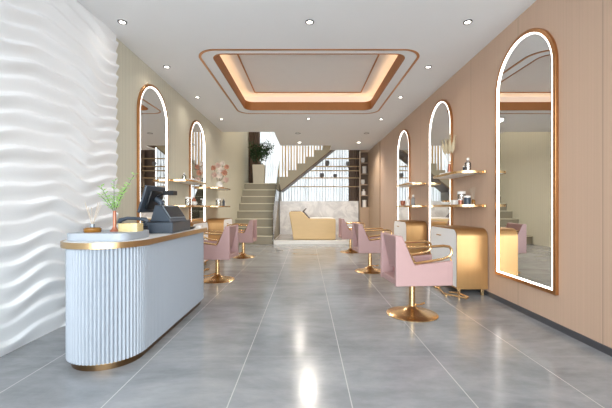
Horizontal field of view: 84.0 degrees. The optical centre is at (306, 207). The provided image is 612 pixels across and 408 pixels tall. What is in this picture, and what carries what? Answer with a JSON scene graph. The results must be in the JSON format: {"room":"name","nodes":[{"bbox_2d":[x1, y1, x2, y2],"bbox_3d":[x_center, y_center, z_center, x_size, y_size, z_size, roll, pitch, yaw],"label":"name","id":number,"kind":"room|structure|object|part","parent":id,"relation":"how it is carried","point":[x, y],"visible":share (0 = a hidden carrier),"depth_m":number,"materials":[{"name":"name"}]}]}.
{"room":"salon","nodes":[
{"label":"salon","id":0,"kind":"room"},
{"bbox_2d":[0,0,119,356],"bbox_3d":[-2.586,-0.540,1.530,0.068,3.620,6.260,0,0,0],"label":"wall","id":1,"kind":"structure","parent":0,"point":[59,134],"depth_m":3.40,"materials":[{"name":"white paint"}]},
{"bbox_2d":[116,38,248,224],"bbox_3d":[-2.730,-1.730,7.475,0.200,6.000,18.150,0,0,0],"label":"wall","id":2,"kind":"structure","parent":0,"point":[231,148],"depth_m":6.88,"materials":[{"name":"beige paint"}]},
{"bbox_2d":[137,84,168,222],"bbox_3d":[-2.612,-0.586,5.830,0.036,2.992,1.134,0,0,0],"label":"arched mirror","id":3,"kind":"object","parent":2,"relation":"attached to","point":[152,116],"visible":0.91,"depth_m":5.72,"materials":[{"name":"brown mirror"}]},
{"bbox_2d":[169,179,204,184],"bbox_3d":[-2.420,-0.522,7.050,0.420,0.035,1.168,0,0,0],"label":"wall shelf","id":4,"kind":"object","parent":2,"relation":"attached to","point":[183,181],"visible":0.93,"depth_m":6.83,"materials":[{"name":"gold metal"}]},
{"bbox_2d":[174,205,204,206],"bbox_3d":[-2.420,-0.028,7.050,0.420,0.035,1.168,0,0,0],"label":"wall shelf","id":5,"kind":"object","parent":2,"relation":"attached to","point":[174,205],"visible":0.77,"depth_m":6.58,"materials":[{"name":"gold metal"}]},
{"bbox_2d":[189,120,205,220],"bbox_3d":[-2.612,-0.586,8.180,0.036,2.992,1.134,0,0,0],"label":"arched mirror","id":6,"kind":"object","parent":2,"relation":"attached to","point":[197,146],"visible":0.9,"depth_m":8.14,"materials":[{"name":"brown mirror"}]},
{"bbox_2d":[206,187,229,189],"bbox_3d":[-2.420,-0.522,9.500,0.420,0.035,1.168,0,0,0],"label":"wall shelf","id":7,"kind":"object","parent":2,"relation":"attached to","point":[213,188],"visible":1,"depth_m":9.13,"materials":[{"name":"gold metal"}]},
{"bbox_2d":[211,161,228,186],"bbox_3d":[-2.391,-0.924,9.443,0.538,0.765,0.213,0,0,0],"label":"flower vase","id":8,"kind":"object","parent":7,"relation":"on","point":[220,169],"visible":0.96,"depth_m":9.38,"materials":[{"name":"white ceramic"}]},
{"bbox_2d":[249,132,252,182],"bbox_3d":[-2.569,-2.735,15.725,0.088,3.390,0.750,0,0,0],"label":"drape","id":9,"kind":"object","parent":2,"relation":"hanging from","point":[250,133],"visible":0.43,"depth_m":15.41,"materials":[{"name":"brown fabric"}]},
{"bbox_2d":[253,132,259,163],"bbox_3d":[-2.400,-2.735,16.238,0.360,3.390,0.100,0,0,0],"label":"drape","id":10,"kind":"object","parent":2,"relation":"hanging from","point":[256,135],"visible":0.16,"depth_m":16.24,"materials":[{"name":"brown fabric"}]},
{"bbox_2d":[0,243,611,407],"bbox_3d":[-0.010,1.320,7.475,5.640,0.100,18.150,0,0,0],"label":"floor","id":11,"kind":"structure","parent":0,"point":[296,326],"depth_m":2.92,"materials":[{"name":"tile"}]},
{"bbox_2d":[60,220,206,370],"bbox_3d":[-1.680,0.710,3.602,0.692,1.121,2.076,0,0,0],"label":"reception desk","id":12,"kind":"object","parent":11,"relation":"on","point":[125,291],"depth_m":2.73,"materials":[{"name":"blue paint"}]},
{"bbox_2d":[83,202,101,232],"bbox_3d":[-1.800,0.083,2.858,0.137,0.251,0.135,0,0,0],"label":"reed diffuser","id":13,"kind":"object","parent":12,"relation":"on","point":[92,229],"visible":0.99,"depth_m":2.83,"materials":[{"name":"orange glass"}]},
{"bbox_2d":[83,227,101,232],"bbox_3d":[-1.800,0.186,2.860,0.132,0.043,0.132,0,0,0],"label":"bottle","id":14,"kind":"object","parent":13,"relation":"attached to","point":[88,229],"depth_m":2.81,"materials":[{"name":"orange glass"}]},
{"bbox_2d":[98,172,137,231],"bbox_3d":[-1.645,-0.051,2.954,0.370,0.519,0.122,0,0,-5],"label":"bud vase","id":15,"kind":"object","parent":12,"relation":"on","point":[114,228],"visible":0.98,"depth_m":2.94,"materials":[{"name":"orange metal"}]},
{"bbox_3d":[-1.640,-0.112,2.950,0.293,0.342,0.091,0,0,0],"label":"stem","id":16,"kind":"part","parent":15,"relation":"part of","materials":[{"name":"green plant"}]},
{"bbox_2d":[118,223,142,231],"bbox_3d":[-1.538,0.173,2.980,0.165,0.070,0.120,0,0,0],"label":"box","id":17,"kind":"object","parent":12,"relation":"on","point":[122,227],"visible":1,"depth_m":2.92,"materials":[{"name":"gold metal"}]},
{"bbox_2d":[63,227,201,242],"bbox_3d":[-1.680,0.293,3.602,0.664,0.043,2.048,0,0,0],"label":"countertop","id":18,"kind":"structure","parent":12,"relation":"on","point":[154,235],"depth_m":2.98,"materials":[{"name":"white stone"}]},
{"bbox_2d":[117,217,148,229],"bbox_3d":[-1.707,0.179,3.349,0.303,0.181,0.160,0,0,-4],"label":"handset","id":19,"kind":"object","parent":12,"relation":"on","point":[144,219],"visible":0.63,"depth_m":3.34,"materials":[{"name":"black plastic"}]},
{"bbox_2d":[137,185,176,220],"bbox_3d":[-1.647,-0.047,3.852,0.333,0.389,0.400,0,0,6],"label":"monitor","id":20,"kind":"object","parent":12,"relation":"on","point":[152,196],"visible":0.79,"depth_m":3.79,"materials":[{"name":"plastic"}]},
{"bbox_3d":[-1.753,-0.092,3.864,0.117,0.299,0.400,0,0,6],"label":"casing","id":21,"kind":"part","parent":20,"relation":"part of","materials":[{"name":"plastic"}]},
{"bbox_3d":[-1.673,-0.008,3.855,0.116,0.236,0.070,0,0,6],"label":"stand arm","id":22,"kind":"part","parent":20,"relation":"part of","materials":[{"name":"plastic"}]},
{"bbox_3d":[-1.557,0.213,3.538,0.300,0.085,0.006,0,0,-3],"label":"drawer","id":23,"kind":"part","parent":12,"relation":"part of","materials":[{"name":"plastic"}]},
{"bbox_3d":[-1.574,0.210,3.857,0.320,0.122,0.646,0,0,-3],"label":"cash drawer","id":24,"kind":"part","parent":12,"relation":"part of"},
{"bbox_2d":[151,205,186,221],"bbox_3d":[-1.498,0.062,3.712,0.246,0.174,0.300,0,0,14],"label":"cash register","id":25,"kind":"object","parent":12,"relation":"on","point":[161,213],"visible":1,"depth_m":3.59,"materials":[{"name":"plastic"}]},
{"bbox_2d":[190,221,207,264],"bbox_3d":[-2.386,0.786,7.000,0.456,0.967,1.080,0,0,0],"label":"console","id":26,"kind":"object","parent":11,"relation":"on","point":[192,223],"visible":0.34,"depth_m":7.26,"materials":[{"name":"gold metal"}]},
{"bbox_2d":[207,218,232,240],"bbox_3d":[-2.386,0.786,9.450,0.456,0.967,1.080,0,0,0],"label":"console","id":27,"kind":"object","parent":11,"relation":"on","point":[216,224],"visible":0.45,"depth_m":8.91,"materials":[{"name":"gold metal"}]},
{"bbox_3d":[-2.191,0.737,9.450,0.026,0.831,1.039,0,0,0],"label":"door","id":28,"kind":"part","parent":27,"relation":"part of","materials":[{"name":"white paint"}]},
{"bbox_2d":[204,225,238,283],"bbox_3d":[-1.595,0.792,5.963,0.670,0.955,0.594,0,0,4],"label":"chair","id":29,"kind":"object","parent":11,"relation":"on","point":[226,247],"visible":0.8,"depth_m":5.71,"materials":[{"name":"pink leather"}]},
{"bbox_3d":[-1.679,0.527,5.711,0.538,0.221,0.031,0,0,4],"label":"armrest","id":30,"kind":"part","parent":29,"relation":"part of","materials":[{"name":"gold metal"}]},
{"bbox_3d":[-1.643,0.527,6.223,0.538,0.221,0.031,0,0,4],"label":"armrest","id":31,"kind":"part","parent":29,"relation":"part of","materials":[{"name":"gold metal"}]},
{"bbox_3d":[-1.608,0.595,5.705,0.660,0.560,0.055,0,0,4],"label":"panel","id":32,"kind":"part","parent":29,"relation":"part of","materials":[{"name":"pink leather"}]},
{"bbox_3d":[-1.572,0.595,6.219,0.660,0.560,0.055,0,0,4],"label":"panel","id":33,"kind":"part","parent":29,"relation":"part of","materials":[{"name":"pink leather"}]},
{"bbox_3d":[-1.592,0.835,5.962,0.645,0.070,0.458,0,0,4],"label":"seat","id":34,"kind":"part","parent":29,"relation":"part of","materials":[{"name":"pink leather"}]},
{"bbox_3d":[-1.351,0.519,5.945,0.145,0.398,0.458,0,0,4],"label":"backrest","id":35,"kind":"part","parent":29,"relation":"part of","materials":[{"name":"pink leather"}]},
{"bbox_2d":[227,219,256,258],"bbox_3d":[-1.655,0.792,8.721,0.670,0.955,0.594,0,0,2],"label":"chair","id":36,"kind":"object","parent":11,"relation":"on","point":[249,235],"visible":0.74,"depth_m":8.45,"materials":[{"name":"pink leather"}]},
{"bbox_3d":[-1.731,0.527,8.467,0.538,0.221,0.031,0,0,2],"label":"armrest","id":37,"kind":"part","parent":36,"relation":"part of","materials":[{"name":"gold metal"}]},
{"bbox_3d":[-1.659,0.595,8.464,0.660,0.560,0.055,0,0,2],"label":"panel","id":38,"kind":"part","parent":36,"relation":"part of","materials":[{"name":"pink leather"}]},
{"bbox_3d":[-1.641,0.595,8.978,0.660,0.560,0.055,0,0,2],"label":"panel","id":39,"kind":"part","parent":36,"relation":"part of","materials":[{"name":"pink leather"}]},
{"bbox_2d":[235,183,281,243],"bbox_3d":[-1.895,0.119,13.937,1.460,2.301,4.426,0,0,0],"label":"staircase","id":40,"kind":"structure","parent":11,"relation":"on","point":[257,200],"depth_m":13.27,"materials":[{"name":"beige stone"}]},
{"bbox_2d":[248,140,274,182],"bbox_3d":[-1.950,-1.969,14.663,1.153,1.872,1.093,0,0,0],"label":"potted plant","id":41,"kind":"object","parent":40,"relation":"on","point":[259,169],"visible":0.99,"depth_m":14.49,"materials":[{"name":"green plant"}]},
{"bbox_3d":[-2.050,-1.433,14.720,0.519,0.800,0.480,0,0,0],"label":"planter","id":42,"kind":"part","parent":41,"relation":"part of","materials":[{"name":"ceramic"}]},
{"bbox_2d":[273,161,279,241],"bbox_3d":[-1.147,-0.355,12.990,0.015,3.250,2.740,0,0,0],"label":"glass balustrade","id":43,"kind":"object","parent":40,"relation":"attached to","point":[277,191],"visible":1,"depth_m":12.92,"materials":[{"name":"clear glass"}]},
{"bbox_2d":[282,146,320,176],"bbox_3d":[0.167,-2.805,15.920,2.623,3.550,0.040,0,0,0],"label":"railing","id":44,"kind":"object","parent":40,"relation":"on","point":[282,146],"visible":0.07,"depth_m":15.90,"materials":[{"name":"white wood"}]},
{"bbox_2d":[280,146,334,191],"bbox_3d":[0.720,-2.295,15.200,3.750,3.220,1.200,0,0,0],"label":"flight","id":45,"kind":"object","parent":40,"relation":"attached to","point":[303,169],"visible":0.55,"depth_m":14.60,"materials":[{"name":"beige stone"}]},
{"bbox_2d":[274,234,348,244],"bbox_3d":[0.195,1.198,13.015,2.650,0.143,2.730,0,0,0],"label":"raised platform","id":46,"kind":"object","parent":11,"relation":"on","point":[282,239],"visible":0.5,"depth_m":11.65,"materials":[{"name":"white stone"}]},
{"bbox_2d":[289,208,335,239],"bbox_3d":[0.207,0.573,12.190,1.626,1.108,0.740,0,0,0],"label":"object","id":47,"kind":"object","parent":46,"relation":"on","point":[304,227],"visible":1,"depth_m":11.82,"materials":[{"name":"beige"}]},
{"bbox_2d":[283,150,342,200],"bbox_3d":[0.427,-0.830,16.120,3.080,4.200,0.020,0,0,0],"label":"screen","id":48,"kind":"object","parent":11,"relation":"on","point":[336,150],"visible":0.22,"depth_m":16.11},
{"bbox_2d":[291,186,358,186],"bbox_3d":[0.813,-0.980,16.005,3.374,0.040,0.150,0,0,0],"label":"shelf","id":49,"kind":"object","parent":48,"relation":"attached to","point":[291,186],"visible":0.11,"depth_m":15.93,"materials":[{"name":"brown wood"}]},
{"bbox_2d":[301,177,358,178],"bbox_3d":[1.070,-1.390,16.005,2.860,0.040,0.150,0,0,0],"label":"shelf","id":50,"kind":"object","parent":48,"relation":"attached to","point":[302,177],"visible":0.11,"depth_m":16.06,"materials":[{"name":"brown wood"}]},
{"bbox_2d":[311,170,358,170],"bbox_3d":[1.283,-1.730,16.005,2.434,0.040,0.150,0,0,0],"label":"shelf","id":51,"kind":"object","parent":48,"relation":"attached to","point":[311,170],"visible":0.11,"depth_m":15.93,"materials":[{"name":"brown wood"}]},
{"bbox_2d":[315,166,358,166],"bbox_3d":[1.409,-1.930,16.005,2.183,0.040,0.150,0,0,0],"label":"shelf","id":52,"kind":"object","parent":48,"relation":"attached to","point":[315,166],"visible":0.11,"depth_m":15.93,"materials":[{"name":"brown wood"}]},
{"bbox_2d":[325,158,358,158],"bbox_3d":[1.641,-2.300,16.005,1.719,0.040,0.150,0,0,0],"label":"shelf","id":53,"kind":"object","parent":48,"relation":"attached to","point":[325,158],"visible":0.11,"depth_m":15.93,"materials":[{"name":"brown wood"}]},
{"bbox_2d":[280,201,357,233],"bbox_3d":[0.535,0.497,14.460,3.330,1.545,0.140,0,0,0],"label":"wall","id":54,"kind":"structure","parent":11,"relation":"on","point":[346,210],"depth_m":14.39,"materials":[{"name":"white stone"}]},
{"bbox_2d":[339,218,364,253],"bbox_3d":[1.285,0.792,9.682,0.670,0.955,0.594,0,0,-3],"label":"chair","id":55,"kind":"object","parent":11,"relation":"on","point":[345,232],"visible":0.78,"depth_m":9.40,"materials":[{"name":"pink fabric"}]},
{"bbox_3d":[1.266,0.595,9.939,0.660,0.560,0.055,0,0,-3],"label":"panel","id":56,"kind":"part","parent":55,"relation":"part of","materials":[{"name":"pink leather"}]},
{"bbox_3d":[1.293,0.595,9.424,0.660,0.560,0.055,0,0,-3],"label":"panel","id":57,"kind":"part","parent":55,"relation":"part of","materials":[{"name":"pink leather"}]},
{"bbox_2d":[359,141,379,237],"bbox_3d":[2.414,-0.535,13.225,0.388,3.610,2.450,0,0,0],"label":"tall cabinet","id":58,"kind":"object","parent":11,"relation":"on","point":[369,215],"visible":0.84,"depth_m":13.71,"materials":[{"name":"brown wood"}]},
{"bbox_3d":[2.232,-0.530,14.200,0.025,3.600,0.300,0,0,0],"label":"panel","id":59,"kind":"part","parent":58,"relation":"part of","materials":[{"name":"brown wood"}]},
{"bbox_3d":[2.413,-0.530,14.340,0.335,3.600,0.020,0,0,0],"label":"panel","id":60,"kind":"part","parent":58,"relation":"part of","materials":[{"name":"brown wood"}]},
{"bbox_3d":[2.413,0.645,14.190,0.335,1.250,0.280,0,0,0],"label":"door","id":61,"kind":"part","parent":58,"relation":"part of","materials":[{"name":"brown wood"}]},
{"bbox_3d":[2.594,-0.535,13.225,0.028,3.610,2.450,0,0,0],"label":"panel","id":62,"kind":"part","parent":58,"relation":"part of","materials":[{"name":"brown wood"}]},
{"bbox_2d":[352,223,391,273],"bbox_3d":[1.300,0.792,6.782,0.670,0.955,0.594,0,0,-4],"label":"chair","id":63,"kind":"object","parent":11,"relation":"on","point":[361,242],"visible":0.77,"depth_m":6.52,"materials":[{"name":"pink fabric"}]},
{"bbox_3d":[1.056,0.519,6.765,0.145,0.398,0.458,0,0,-4],"label":"backrest","id":64,"kind":"part","parent":63,"relation":"part of","materials":[{"name":"pink leather"}]},
{"bbox_3d":[1.277,0.595,7.039,0.660,0.560,0.055,0,0,-4],"label":"panel","id":65,"kind":"part","parent":63,"relation":"part of","materials":[{"name":"pink leather"}]},
{"bbox_3d":[1.313,0.595,6.525,0.660,0.560,0.055,0,0,-4],"label":"panel","id":66,"kind":"part","parent":63,"relation":"part of","materials":[{"name":"pink leather"}]},
{"bbox_3d":[1.349,0.527,7.043,0.538,0.221,0.031,0,0,-4],"label":"armrest","id":67,"kind":"part","parent":63,"relation":"part of","materials":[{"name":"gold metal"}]},
{"bbox_3d":[1.384,0.527,6.531,0.538,0.221,0.031,0,0,-4],"label":"armrest","id":68,"kind":"part","parent":63,"relation":"part of","materials":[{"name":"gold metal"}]},
{"bbox_2d":[394,220,426,255],"bbox_3d":[2.366,0.786,7.870,0.456,0.967,1.080,0,0,0],"label":"console","id":69,"kind":"object","parent":11,"relation":"on","point":[410,230],"visible":0.48,"depth_m":7.33,"materials":[{"name":"gold metal"}]},
{"bbox_3d":[2.171,0.737,7.870,0.026,0.831,1.039,0,0,0],"label":"door","id":70,"kind":"part","parent":69,"relation":"part of","materials":[{"name":"white paint"}]},
{"bbox_2d":[380,232,452,321],"bbox_3d":[1.292,0.792,4.053,0.670,0.955,0.594,0,0,-5],"label":"chair","id":71,"kind":"object","parent":11,"relation":"on","point":[402,268],"visible":1,"depth_m":3.79,"materials":[{"name":"pink leather"}]},
{"bbox_3d":[1.289,0.835,4.053,0.645,0.070,0.458,0,0,-5],"label":"seat","id":72,"kind":"part","parent":71,"relation":"part of","materials":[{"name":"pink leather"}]},
{"bbox_3d":[1.048,0.519,4.032,0.145,0.398,0.458,0,0,-5],"label":"backrest","id":73,"kind":"part","parent":71,"relation":"part of","materials":[{"name":"pink leather"}]},
{"bbox_3d":[1.264,0.595,4.309,0.660,0.560,0.055,0,0,-5],"label":"panel","id":74,"kind":"part","parent":71,"relation":"part of","materials":[{"name":"pink leather"}]},
{"bbox_3d":[1.336,0.527,4.315,0.538,0.221,0.031,0,0,-5],"label":"armrest","id":75,"kind":"part","parent":71,"relation":"part of","materials":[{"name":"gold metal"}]},
{"bbox_3d":[1.309,0.595,3.796,0.660,0.560,0.055,0,0,-5],"label":"panel","id":76,"kind":"part","parent":71,"relation":"part of","materials":[{"name":"pink leather"}]},
{"bbox_3d":[1.381,0.527,3.803,0.538,0.221,0.031,0,0,-5],"label":"armrest","id":77,"kind":"part","parent":71,"relation":"part of","materials":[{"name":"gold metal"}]},
{"bbox_2d":[433,286,468,298],"bbox_3d":[2.060,1.224,4.947,0.186,0.093,0.967,0,0,0],"label":"footrest","id":78,"kind":"object","parent":11,"relation":"on","point":[436,287],"visible":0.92,"depth_m":4.74,"materials":[{"name":"gold metal"}]},
{"bbox_2d":[430,225,487,294],"bbox_3d":[2.366,0.786,5.405,0.456,0.967,1.080,0,0,0],"label":"console","id":79,"kind":"object","parent":11,"relation":"on","point":[469,245],"visible":0.76,"depth_m":4.87,"materials":[{"name":"gold metal"}]},
{"bbox_3d":[2.171,0.737,5.405,0.026,0.831,1.039,0,0,0],"label":"door","id":80,"kind":"part","parent":79,"relation":"part of","materials":[{"name":"white paint"}]},
{"bbox_2d":[77,0,535,149],"bbox_3d":[-0.010,-2.370,6.150,5.640,0.040,15.500,0,0,0],"label":"ceiling","id":81,"kind":"structure","parent":0,"point":[172,33],"depth_m":4.75,"materials":[{"name":"white paint"}]},
{"bbox_2d":[117,19,126,24],"bbox_3d":[-2.330,-2.344,4.300,0.110,0.012,0.110,0,0,0],"label":"recessed light","id":82,"kind":"object","parent":81,"relation":"in","point":[120,21],"visible":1,"depth_m":4.29,"materials":[{"name":"grey metal"}]},
{"bbox_2d":[213,53,404,109],"bbox_3d":[0.040,-2.442,6.700,3.024,0.196,3.024,0,0,0],"label":"trim","id":83,"kind":"structure","parent":81,"relation":"attached to","point":[368,105],"depth_m":7.75,"materials":[{"name":"brown metal"}]},
{"bbox_2d":[199,49,419,113],"bbox_3d":[0.040,-2.346,6.780,3.450,0.009,3.480,0,0,0],"label":"trim","id":84,"kind":"structure","parent":81,"relation":"attached to","point":[204,51],"depth_m":5.10,"materials":[{"name":"brown metal"}]},
{"bbox_2d":[305,19,313,24],"bbox_3d":[0.040,-2.344,4.300,0.110,0.012,0.110,0,0,0],"label":"recessed light","id":85,"kind":"object","parent":81,"relation":"in","point":[309,21],"visible":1,"depth_m":4.30,"materials":[{"name":"grey metal"}]},
{"bbox_2d":[463,19,472,24],"bbox_3d":[2.040,-2.344,4.300,0.110,0.012,0.110,0,0,0],"label":"recessed light","id":86,"kind":"object","parent":81,"relation":"in","point":[469,21],"visible":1,"depth_m":4.30,"materials":[{"name":"grey metal"}]},
{"bbox_2d":[220,55,397,101],"bbox_3d":[0.040,-2.583,6.700,3.400,0.375,3.400,0,0,0],"label":"ceiling","id":87,"kind":"structure","parent":0,"point":[266,73],"depth_m":7.03,"materials":[{"name":"paint"}]},
{"bbox_2d":[237,55,378,92],"bbox_3d":[0.033,-2.723,6.695,2.535,0.015,2.730,0,0,0],"label":"trim","id":88,"kind":"structure","parent":87,"relation":"attached to","point":[237,55],"depth_m":7.89,"materials":[{"name":"brown metal"}]},
{"bbox_2d":[360,0,611,347],"bbox_3d":[2.710,-1.730,7.475,0.200,6.000,18.150,0,0,0],"label":"wall","id":89,"kind":"structure","parent":0,"point":[581,30],"depth_m":3.44,"materials":[{"name":"paint"}]},
{"bbox_2d":[348,150,359,221],"bbox_3d":[2.270,-1.730,16.240,0.560,5.400,0.096,0,0,0],"label":"drape","id":90,"kind":"object","parent":89,"relation":"hanging from","point":[353,192],"visible":0.39,"depth_m":16.25,"materials":[{"name":"brown fabric"}]},
{"bbox_2d":[397,129,409,219],"bbox_3d":[2.592,-0.586,9.100,0.036,2.992,1.134,0,0,0],"label":"arched mirror","id":91,"kind":"object","parent":89,"relation":"attached to","point":[403,148],"visible":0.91,"depth_m":9.08,"materials":[{"name":"brown mirror"}]},
{"bbox_2d":[396,183,426,186],"bbox_3d":[2.400,-0.522,7.950,0.420,0.035,1.168,0,0,0],"label":"wall shelf","id":92,"kind":"object","parent":89,"relation":"attached to","point":[404,184],"visible":1,"depth_m":7.76,"materials":[{"name":"gold metal"}]},
{"bbox_2d":[396,205,426,206],"bbox_3d":[2.400,-0.028,7.950,0.420,0.035,1.168,0,0,0],"label":"wall shelf","id":93,"kind":"object","parent":89,"relation":"attached to","point":[404,205],"visible":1,"depth_m":7.41,"materials":[{"name":"gold metal"}]},
{"bbox_2d":[406,196,409,204],"bbox_3d":[2.340,-0.151,7.840,0.090,0.210,0.090,0,0,0],"label":"bottle","id":94,"kind":"object","parent":93,"relation":"on","point":[407,199],"visible":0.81,"depth_m":7.80,"materials":[{"name":"white plastic"}]},
{"bbox_2d":[411,195,414,204],"bbox_3d":[2.420,-0.166,7.720,0.090,0.240,0.090,0,0,0],"label":"bottle","id":95,"kind":"object","parent":93,"relation":"on","point":[412,198],"visible":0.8,"depth_m":7.68,"materials":[{"name":"grey plastic"}]},
{"bbox_2d":[428,99,452,248],"bbox_3d":[2.592,-0.586,6.620,0.036,2.992,1.134,0,0,0],"label":"arched mirror","id":96,"kind":"object","parent":89,"relation":"attached to","point":[441,119],"visible":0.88,"depth_m":6.62,"materials":[{"name":"clear mirror"}]},
{"bbox_3d":[2.599,-0.586,6.620,0.018,2.892,1.034,0,0,0],"label":"glass","id":97,"kind":"part","parent":96,"relation":"part of","materials":[{"name":"mirror"}]},
{"bbox_2d":[433,170,485,178],"bbox_3d":[2.400,-0.522,5.500,0.420,0.035,1.168,0,0,0],"label":"wall shelf","id":98,"kind":"object","parent":89,"relation":"attached to","point":[455,174],"visible":1,"depth_m":5.25,"materials":[{"name":"gold metal"}]},
{"bbox_2d":[441,134,455,171],"bbox_3d":[2.486,-0.905,5.929,0.168,0.728,0.368,0,0,-17],"label":"pampas vase","id":99,"kind":"object","parent":98,"relation":"on","point":[447,148],"visible":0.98,"depth_m":5.92,"materials":[{"name":"beige plant"}]},
{"bbox_2d":[433,204,485,206],"bbox_3d":[2.400,-0.028,5.500,0.420,0.035,1.168,0,0,0],"label":"wall shelf","id":100,"kind":"object","parent":89,"relation":"attached to","point":[453,205],"visible":0.98,"depth_m":4.98,"materials":[{"name":"gold metal"}]},
{"bbox_2d":[440,200,449,204],"bbox_3d":[2.420,-0.087,5.900,0.190,0.083,0.190,0,0,0],"label":"bowl","id":101,"kind":"object","parent":100,"relation":"on","point":[444,202],"visible":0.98,"depth_m":5.85,"materials":[{"name":"white ceramic"}]},
{"bbox_2d":[450,200,457,204],"bbox_3d":[2.380,-0.084,5.460,0.100,0.075,0.120,0,0,0],"label":"box","id":102,"kind":"object","parent":100,"relation":"on","point":[452,202],"visible":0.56,"depth_m":5.40,"materials":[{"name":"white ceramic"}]},
{"bbox_2d":[457,191,465,199],"bbox_3d":[2.490,-0.151,5.460,0.124,0.210,0.124,0,0,0],"label":"jar","id":103,"kind":"object","parent":100,"relation":"on","point":[458,192],"visible":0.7,"depth_m":5.42,"materials":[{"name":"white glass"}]},
{"bbox_2d":[464,196,470,203],"bbox_3d":[2.420,-0.111,5.120,0.099,0.130,0.099,0,0,0],"label":"jar","id":104,"kind":"object","parent":100,"relation":"on","point":[467,199],"visible":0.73,"depth_m":5.08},
{"bbox_2d":[470,187,475,203],"bbox_3d":[2.534,-0.181,5.179,0.049,0.270,0.308,0,0,11],"label":"bottle","id":105,"kind":"object","parent":100,"relation":"on","point":[472,200],"visible":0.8,"depth_m":5.14,"materials":[{"name":"orange glass"}]},
{"bbox_2d":[495,28,558,294],"bbox_3d":[2.592,-0.586,4.083,0.036,2.992,1.134,0,0,0],"label":"arched mirror","id":106,"kind":"object","parent":89,"relation":"attached to","point":[527,82],"visible":1,"depth_m":3.98,"materials":[{"name":"clear mirror"}]},
{"bbox_2d":[474,289,611,356],"bbox_3d":[2.604,1.238,5.190,0.012,0.065,13.580,0,0,0],"label":"baseboard","id":107,"kind":"structure","parent":89,"relation":"attached to","point":[607,350],"depth_m":3.55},
{"bbox_3d":[-0.010,-1.680,16.500,5.240,5.900,0.100,0,0,0],"label":"wall","id":108,"kind":"structure","parent":0,"visible":0},
{"bbox_2d":[260,132,347,200],"bbox_3d":[-0.135,-1.730,16.280,4.230,5.400,0.116,0,0,0],"label":"sheer curtain","id":109,"kind":"object","parent":108,"relation":"hanging from","point":[271,163],"visible":0.33,"depth_m":16.29,"materials":[{"name":"white fabric"}]}
]}

